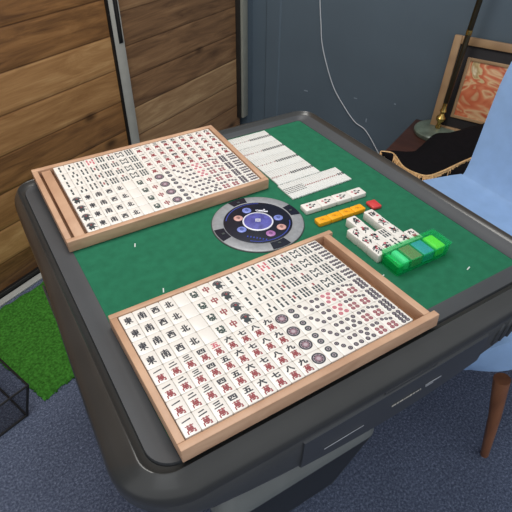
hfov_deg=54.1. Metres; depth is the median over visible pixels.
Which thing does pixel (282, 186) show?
stick
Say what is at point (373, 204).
marker
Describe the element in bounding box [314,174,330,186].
stick
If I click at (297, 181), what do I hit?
stick
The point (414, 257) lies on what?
block
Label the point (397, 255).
block
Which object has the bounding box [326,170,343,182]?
stick
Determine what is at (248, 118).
trim
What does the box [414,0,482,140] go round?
floor lamp
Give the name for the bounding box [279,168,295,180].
stick
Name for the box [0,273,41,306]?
trim
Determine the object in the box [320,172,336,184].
stick
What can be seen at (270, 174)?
stick
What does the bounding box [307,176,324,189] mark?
stick
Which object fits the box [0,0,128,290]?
door
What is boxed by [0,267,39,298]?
baseboard
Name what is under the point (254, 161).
stick
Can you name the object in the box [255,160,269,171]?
stick
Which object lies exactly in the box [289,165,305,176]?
stick
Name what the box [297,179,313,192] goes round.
stick
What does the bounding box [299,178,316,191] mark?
stick
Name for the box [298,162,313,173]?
stick
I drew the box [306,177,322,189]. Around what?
stick
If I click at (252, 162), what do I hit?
stick
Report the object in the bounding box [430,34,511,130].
framed picture
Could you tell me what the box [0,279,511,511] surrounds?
floor
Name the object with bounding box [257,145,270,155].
stick
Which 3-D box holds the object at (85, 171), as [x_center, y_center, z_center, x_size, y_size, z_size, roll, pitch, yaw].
[-0.377,-0.178,1.109,0.022,0.020,0.032,-21,45,-24]
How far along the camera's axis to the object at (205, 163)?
1.14 m
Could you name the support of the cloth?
on the side table at (408, 140)
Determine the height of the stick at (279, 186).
0.004 m
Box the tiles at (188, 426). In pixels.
[118,241,412,439]
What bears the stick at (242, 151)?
on the table at (284, 459)
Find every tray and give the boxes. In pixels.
[31,125,268,251]
[108,230,438,462]
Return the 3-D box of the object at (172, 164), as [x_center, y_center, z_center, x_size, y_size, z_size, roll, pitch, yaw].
[-0.190,-0.201,1.143,0.022,0.020,0.032,-21,45,-24]
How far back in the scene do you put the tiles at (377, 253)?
0.99 m
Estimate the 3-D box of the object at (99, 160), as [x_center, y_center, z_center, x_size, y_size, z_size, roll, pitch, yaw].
[-0.355,-0.212,1.146,0.022,0.020,0.032,-21,45,-24]
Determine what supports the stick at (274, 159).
on the table at (284, 459)
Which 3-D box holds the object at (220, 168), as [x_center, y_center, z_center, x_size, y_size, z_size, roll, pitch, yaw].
[-0.080,-0.193,1.141,0.022,0.020,0.032,-21,45,-24]
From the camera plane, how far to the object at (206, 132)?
1.25 m
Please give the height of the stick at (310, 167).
0.004 m
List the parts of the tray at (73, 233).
rail, board, rail, rail, rail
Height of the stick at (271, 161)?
0.004 m
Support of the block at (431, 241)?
in the box
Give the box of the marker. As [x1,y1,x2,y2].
[366,199,381,209]
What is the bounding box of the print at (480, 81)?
[454,61,507,121]
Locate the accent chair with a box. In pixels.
[422,62,511,457]
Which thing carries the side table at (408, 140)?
on the floor at (425, 457)
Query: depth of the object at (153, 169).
1.12 m
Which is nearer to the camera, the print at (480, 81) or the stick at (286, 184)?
the stick at (286, 184)
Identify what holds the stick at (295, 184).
on the table at (284, 459)
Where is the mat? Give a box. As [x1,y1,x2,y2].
[0,282,74,400]
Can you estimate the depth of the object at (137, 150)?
1.18 m
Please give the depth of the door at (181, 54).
2.38 m
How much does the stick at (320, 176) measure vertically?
0.004 m
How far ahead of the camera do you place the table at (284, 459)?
0.88 m
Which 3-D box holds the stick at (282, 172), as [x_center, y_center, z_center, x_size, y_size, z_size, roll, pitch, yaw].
[0.068,-0.188,1.167,0.006,0.004,0.061,-21,45,-24]
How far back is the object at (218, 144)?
1.21 m
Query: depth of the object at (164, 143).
1.20 m
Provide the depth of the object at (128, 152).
1.17 m
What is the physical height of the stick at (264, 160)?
0.004 m
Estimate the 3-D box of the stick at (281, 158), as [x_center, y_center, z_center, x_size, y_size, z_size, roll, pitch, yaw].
[0.065,-0.234,1.222,0.006,0.004,0.061,-21,45,-24]
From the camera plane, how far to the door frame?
2.02 m
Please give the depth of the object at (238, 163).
1.15 m
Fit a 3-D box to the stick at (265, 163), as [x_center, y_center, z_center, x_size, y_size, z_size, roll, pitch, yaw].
[0.025,-0.218,1.202,0.006,0.004,0.061,-21,45,-24]
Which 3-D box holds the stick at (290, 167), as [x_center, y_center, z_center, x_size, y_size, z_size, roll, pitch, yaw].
[0.092,-0.198,1.179,0.006,0.004,0.061,-21,45,-24]
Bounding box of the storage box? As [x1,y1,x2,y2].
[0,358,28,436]
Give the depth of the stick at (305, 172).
1.18 m
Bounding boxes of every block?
[383,254,403,273]
[391,250,408,269]
[398,245,422,267]
[410,240,433,261]
[422,235,444,255]
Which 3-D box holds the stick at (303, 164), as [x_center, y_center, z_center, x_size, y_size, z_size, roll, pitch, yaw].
[0.122,-0.210,1.193,0.006,0.004,0.061,-21,45,-24]
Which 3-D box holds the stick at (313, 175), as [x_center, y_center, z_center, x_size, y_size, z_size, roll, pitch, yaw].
[0.147,-0.172,1.148,0.006,0.004,0.061,-21,45,-24]
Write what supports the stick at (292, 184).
on the table at (284, 459)
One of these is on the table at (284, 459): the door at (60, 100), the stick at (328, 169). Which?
the stick at (328, 169)
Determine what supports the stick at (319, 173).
on the table at (284, 459)
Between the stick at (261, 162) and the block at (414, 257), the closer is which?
the block at (414, 257)
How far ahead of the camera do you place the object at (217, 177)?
1.11 m
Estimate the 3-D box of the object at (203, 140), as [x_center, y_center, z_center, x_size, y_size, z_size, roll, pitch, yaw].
[-0.126,-0.275,1.227,0.022,0.020,0.032,-21,45,-24]
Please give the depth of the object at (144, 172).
1.11 m
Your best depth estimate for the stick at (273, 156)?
1.21 m
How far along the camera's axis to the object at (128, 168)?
1.12 m
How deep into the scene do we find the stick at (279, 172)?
1.16 m
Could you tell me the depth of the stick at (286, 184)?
1.11 m
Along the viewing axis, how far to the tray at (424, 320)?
0.72 m
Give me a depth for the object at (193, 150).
1.18 m
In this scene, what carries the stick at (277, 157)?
on the table at (284, 459)
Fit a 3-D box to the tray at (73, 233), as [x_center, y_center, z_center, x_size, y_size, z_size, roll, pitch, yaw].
[-0.233,-0.170,1.112,0.444,0.040,0.277,-21,45,-24]
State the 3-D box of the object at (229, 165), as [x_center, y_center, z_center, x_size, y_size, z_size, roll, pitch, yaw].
[-0.061,-0.200,1.150,0.022,0.020,0.032,-21,45,-24]
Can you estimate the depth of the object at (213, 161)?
1.15 m
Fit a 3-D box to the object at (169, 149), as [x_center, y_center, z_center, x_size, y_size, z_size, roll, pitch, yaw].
[-0.203,-0.245,1.191,0.022,0.020,0.032,-21,45,-24]
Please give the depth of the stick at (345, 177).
1.17 m
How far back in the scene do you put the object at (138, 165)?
1.13 m
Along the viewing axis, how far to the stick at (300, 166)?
1.19 m
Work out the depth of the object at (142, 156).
1.16 m
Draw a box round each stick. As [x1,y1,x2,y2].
[240,150,253,160]
[244,149,257,159]
[246,148,260,158]
[251,161,264,172]
[253,160,267,171]
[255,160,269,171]
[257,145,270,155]
[258,159,271,170]
[259,159,273,169]
[261,158,275,169]
[263,157,277,168]
[264,172,279,185]
[265,157,279,168]
[266,172,282,184]
[268,156,281,167]
[269,156,284,166]
[269,171,284,183]
[271,155,285,165]
[271,170,286,182]
[273,170,288,182]
[274,154,287,165]
[275,154,290,164]
[275,169,290,181]
[277,169,292,180]
[278,185,294,199]
[279,153,294,163]
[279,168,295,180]
[280,185,296,198]
[282,167,296,179]
[282,184,298,197]
[283,167,298,178]
[285,151,300,161]
[285,166,301,178]
[285,183,300,197]
[287,183,303,196]
[288,165,303,177]
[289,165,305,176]
[289,182,305,195]
[291,164,307,176]
[291,181,307,194]
[293,180,309,194]
[294,164,309,175]
[295,163,311,174]
[295,180,311,193]
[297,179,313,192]
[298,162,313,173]
[299,162,315,173]
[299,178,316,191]
[301,178,318,191]
[302,161,317,172]
[304,160,319,172]
[304,177,320,190]
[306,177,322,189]
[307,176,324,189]
[310,175,326,188]
[312,174,328,187]
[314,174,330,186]
[316,173,332,186]
[318,172,334,185]
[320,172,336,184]
[322,171,338,184]
[324,171,340,183]
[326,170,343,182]
[328,169,344,181]
[330,169,346,181]
[332,168,348,180]
[334,167,350,179]
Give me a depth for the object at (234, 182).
1.09 m
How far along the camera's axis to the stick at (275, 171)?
1.16 m
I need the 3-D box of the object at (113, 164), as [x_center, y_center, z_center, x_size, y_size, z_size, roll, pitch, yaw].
[-0.319,-0.201,1.136,0.022,0.020,0.032,-21,45,-24]
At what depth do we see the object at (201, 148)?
1.19 m
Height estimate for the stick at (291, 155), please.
0.004 m
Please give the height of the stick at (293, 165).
0.004 m
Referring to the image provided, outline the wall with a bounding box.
[252,0,511,153]
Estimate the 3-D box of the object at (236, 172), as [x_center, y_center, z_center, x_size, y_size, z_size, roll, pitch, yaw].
[-0.045,-0.181,1.131,0.022,0.020,0.032,-21,45,-24]
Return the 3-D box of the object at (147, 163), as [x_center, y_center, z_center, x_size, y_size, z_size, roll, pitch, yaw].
[-0.245,-0.204,1.144,0.022,0.020,0.032,-21,45,-24]
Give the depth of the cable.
2.60 m
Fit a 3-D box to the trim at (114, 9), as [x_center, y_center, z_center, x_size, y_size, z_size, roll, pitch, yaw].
[-0.555,-1.265,1.653,0.061,2.540,0.064,24,45,25]
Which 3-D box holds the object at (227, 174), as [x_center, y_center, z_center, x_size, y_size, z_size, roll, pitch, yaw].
[-0.064,-0.174,1.122,0.022,0.020,0.032,-21,45,-24]
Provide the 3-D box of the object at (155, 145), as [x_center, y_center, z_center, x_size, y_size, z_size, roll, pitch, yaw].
[-0.239,-0.257,1.201,0.022,0.020,0.032,-21,45,-24]
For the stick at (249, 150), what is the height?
0.004 m
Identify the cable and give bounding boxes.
[319,0,378,153]
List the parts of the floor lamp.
brass stem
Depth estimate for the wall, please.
2.48 m
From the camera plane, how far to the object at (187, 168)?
1.13 m
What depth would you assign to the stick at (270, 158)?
1.21 m
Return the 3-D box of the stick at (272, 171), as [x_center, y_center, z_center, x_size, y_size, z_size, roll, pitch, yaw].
[0.052,-0.183,1.160,0.006,0.004,0.061,-21,45,-24]
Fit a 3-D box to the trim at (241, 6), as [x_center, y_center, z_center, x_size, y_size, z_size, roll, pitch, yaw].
[-0.074,-1.746,2.177,0.053,2.410,0.061,23,45,25]
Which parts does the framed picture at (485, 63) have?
frame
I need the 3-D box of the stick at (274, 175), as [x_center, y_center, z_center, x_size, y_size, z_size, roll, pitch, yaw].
[0.048,-0.180,1.157,0.006,0.004,0.061,-21,45,-24]
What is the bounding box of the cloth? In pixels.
[380,123,484,179]
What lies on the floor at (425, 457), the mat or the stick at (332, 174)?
the mat
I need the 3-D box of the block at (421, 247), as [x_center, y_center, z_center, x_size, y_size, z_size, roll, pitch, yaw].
[0.309,-0.009,0.941,0.027,0.020,0.039,-20,44,-23]
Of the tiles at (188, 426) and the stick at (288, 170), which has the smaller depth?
the tiles at (188, 426)
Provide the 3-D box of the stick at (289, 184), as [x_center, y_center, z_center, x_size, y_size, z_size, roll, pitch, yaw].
[0.087,-0.148,1.119,0.006,0.004,0.061,-21,45,-24]
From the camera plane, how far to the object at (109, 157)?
1.15 m
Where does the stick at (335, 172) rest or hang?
on the table at (284, 459)
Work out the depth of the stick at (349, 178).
1.17 m
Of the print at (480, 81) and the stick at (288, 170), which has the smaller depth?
the stick at (288, 170)
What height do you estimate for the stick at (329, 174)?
0.004 m
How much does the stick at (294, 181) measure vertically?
0.004 m
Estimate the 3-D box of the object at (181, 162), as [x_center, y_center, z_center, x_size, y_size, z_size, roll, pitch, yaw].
[-0.171,-0.208,1.152,0.022,0.020,0.032,-21,45,-24]
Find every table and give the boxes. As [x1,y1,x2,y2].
[15,111,511,511]
[385,119,425,151]
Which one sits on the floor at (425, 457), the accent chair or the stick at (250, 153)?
the accent chair
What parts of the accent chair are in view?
leg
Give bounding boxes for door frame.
[104,0,131,144]
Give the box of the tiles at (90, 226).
[53,166,250,232]
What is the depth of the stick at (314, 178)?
1.14 m
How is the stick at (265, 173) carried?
on the table at (284, 459)
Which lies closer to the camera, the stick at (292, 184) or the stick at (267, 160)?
the stick at (292, 184)
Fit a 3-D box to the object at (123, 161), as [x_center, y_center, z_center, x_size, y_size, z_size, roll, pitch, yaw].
[-0.300,-0.208,1.145,0.022,0.020,0.032,-21,45,-24]
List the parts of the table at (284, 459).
drawer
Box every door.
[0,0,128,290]
[118,0,239,142]
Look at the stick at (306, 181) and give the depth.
1.13 m
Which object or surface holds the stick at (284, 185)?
on the table at (284, 459)
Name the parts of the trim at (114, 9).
handle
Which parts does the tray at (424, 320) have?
rail, rail, rail, board, rail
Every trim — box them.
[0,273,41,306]
[108,0,139,144]
[235,0,247,117]
[240,0,252,124]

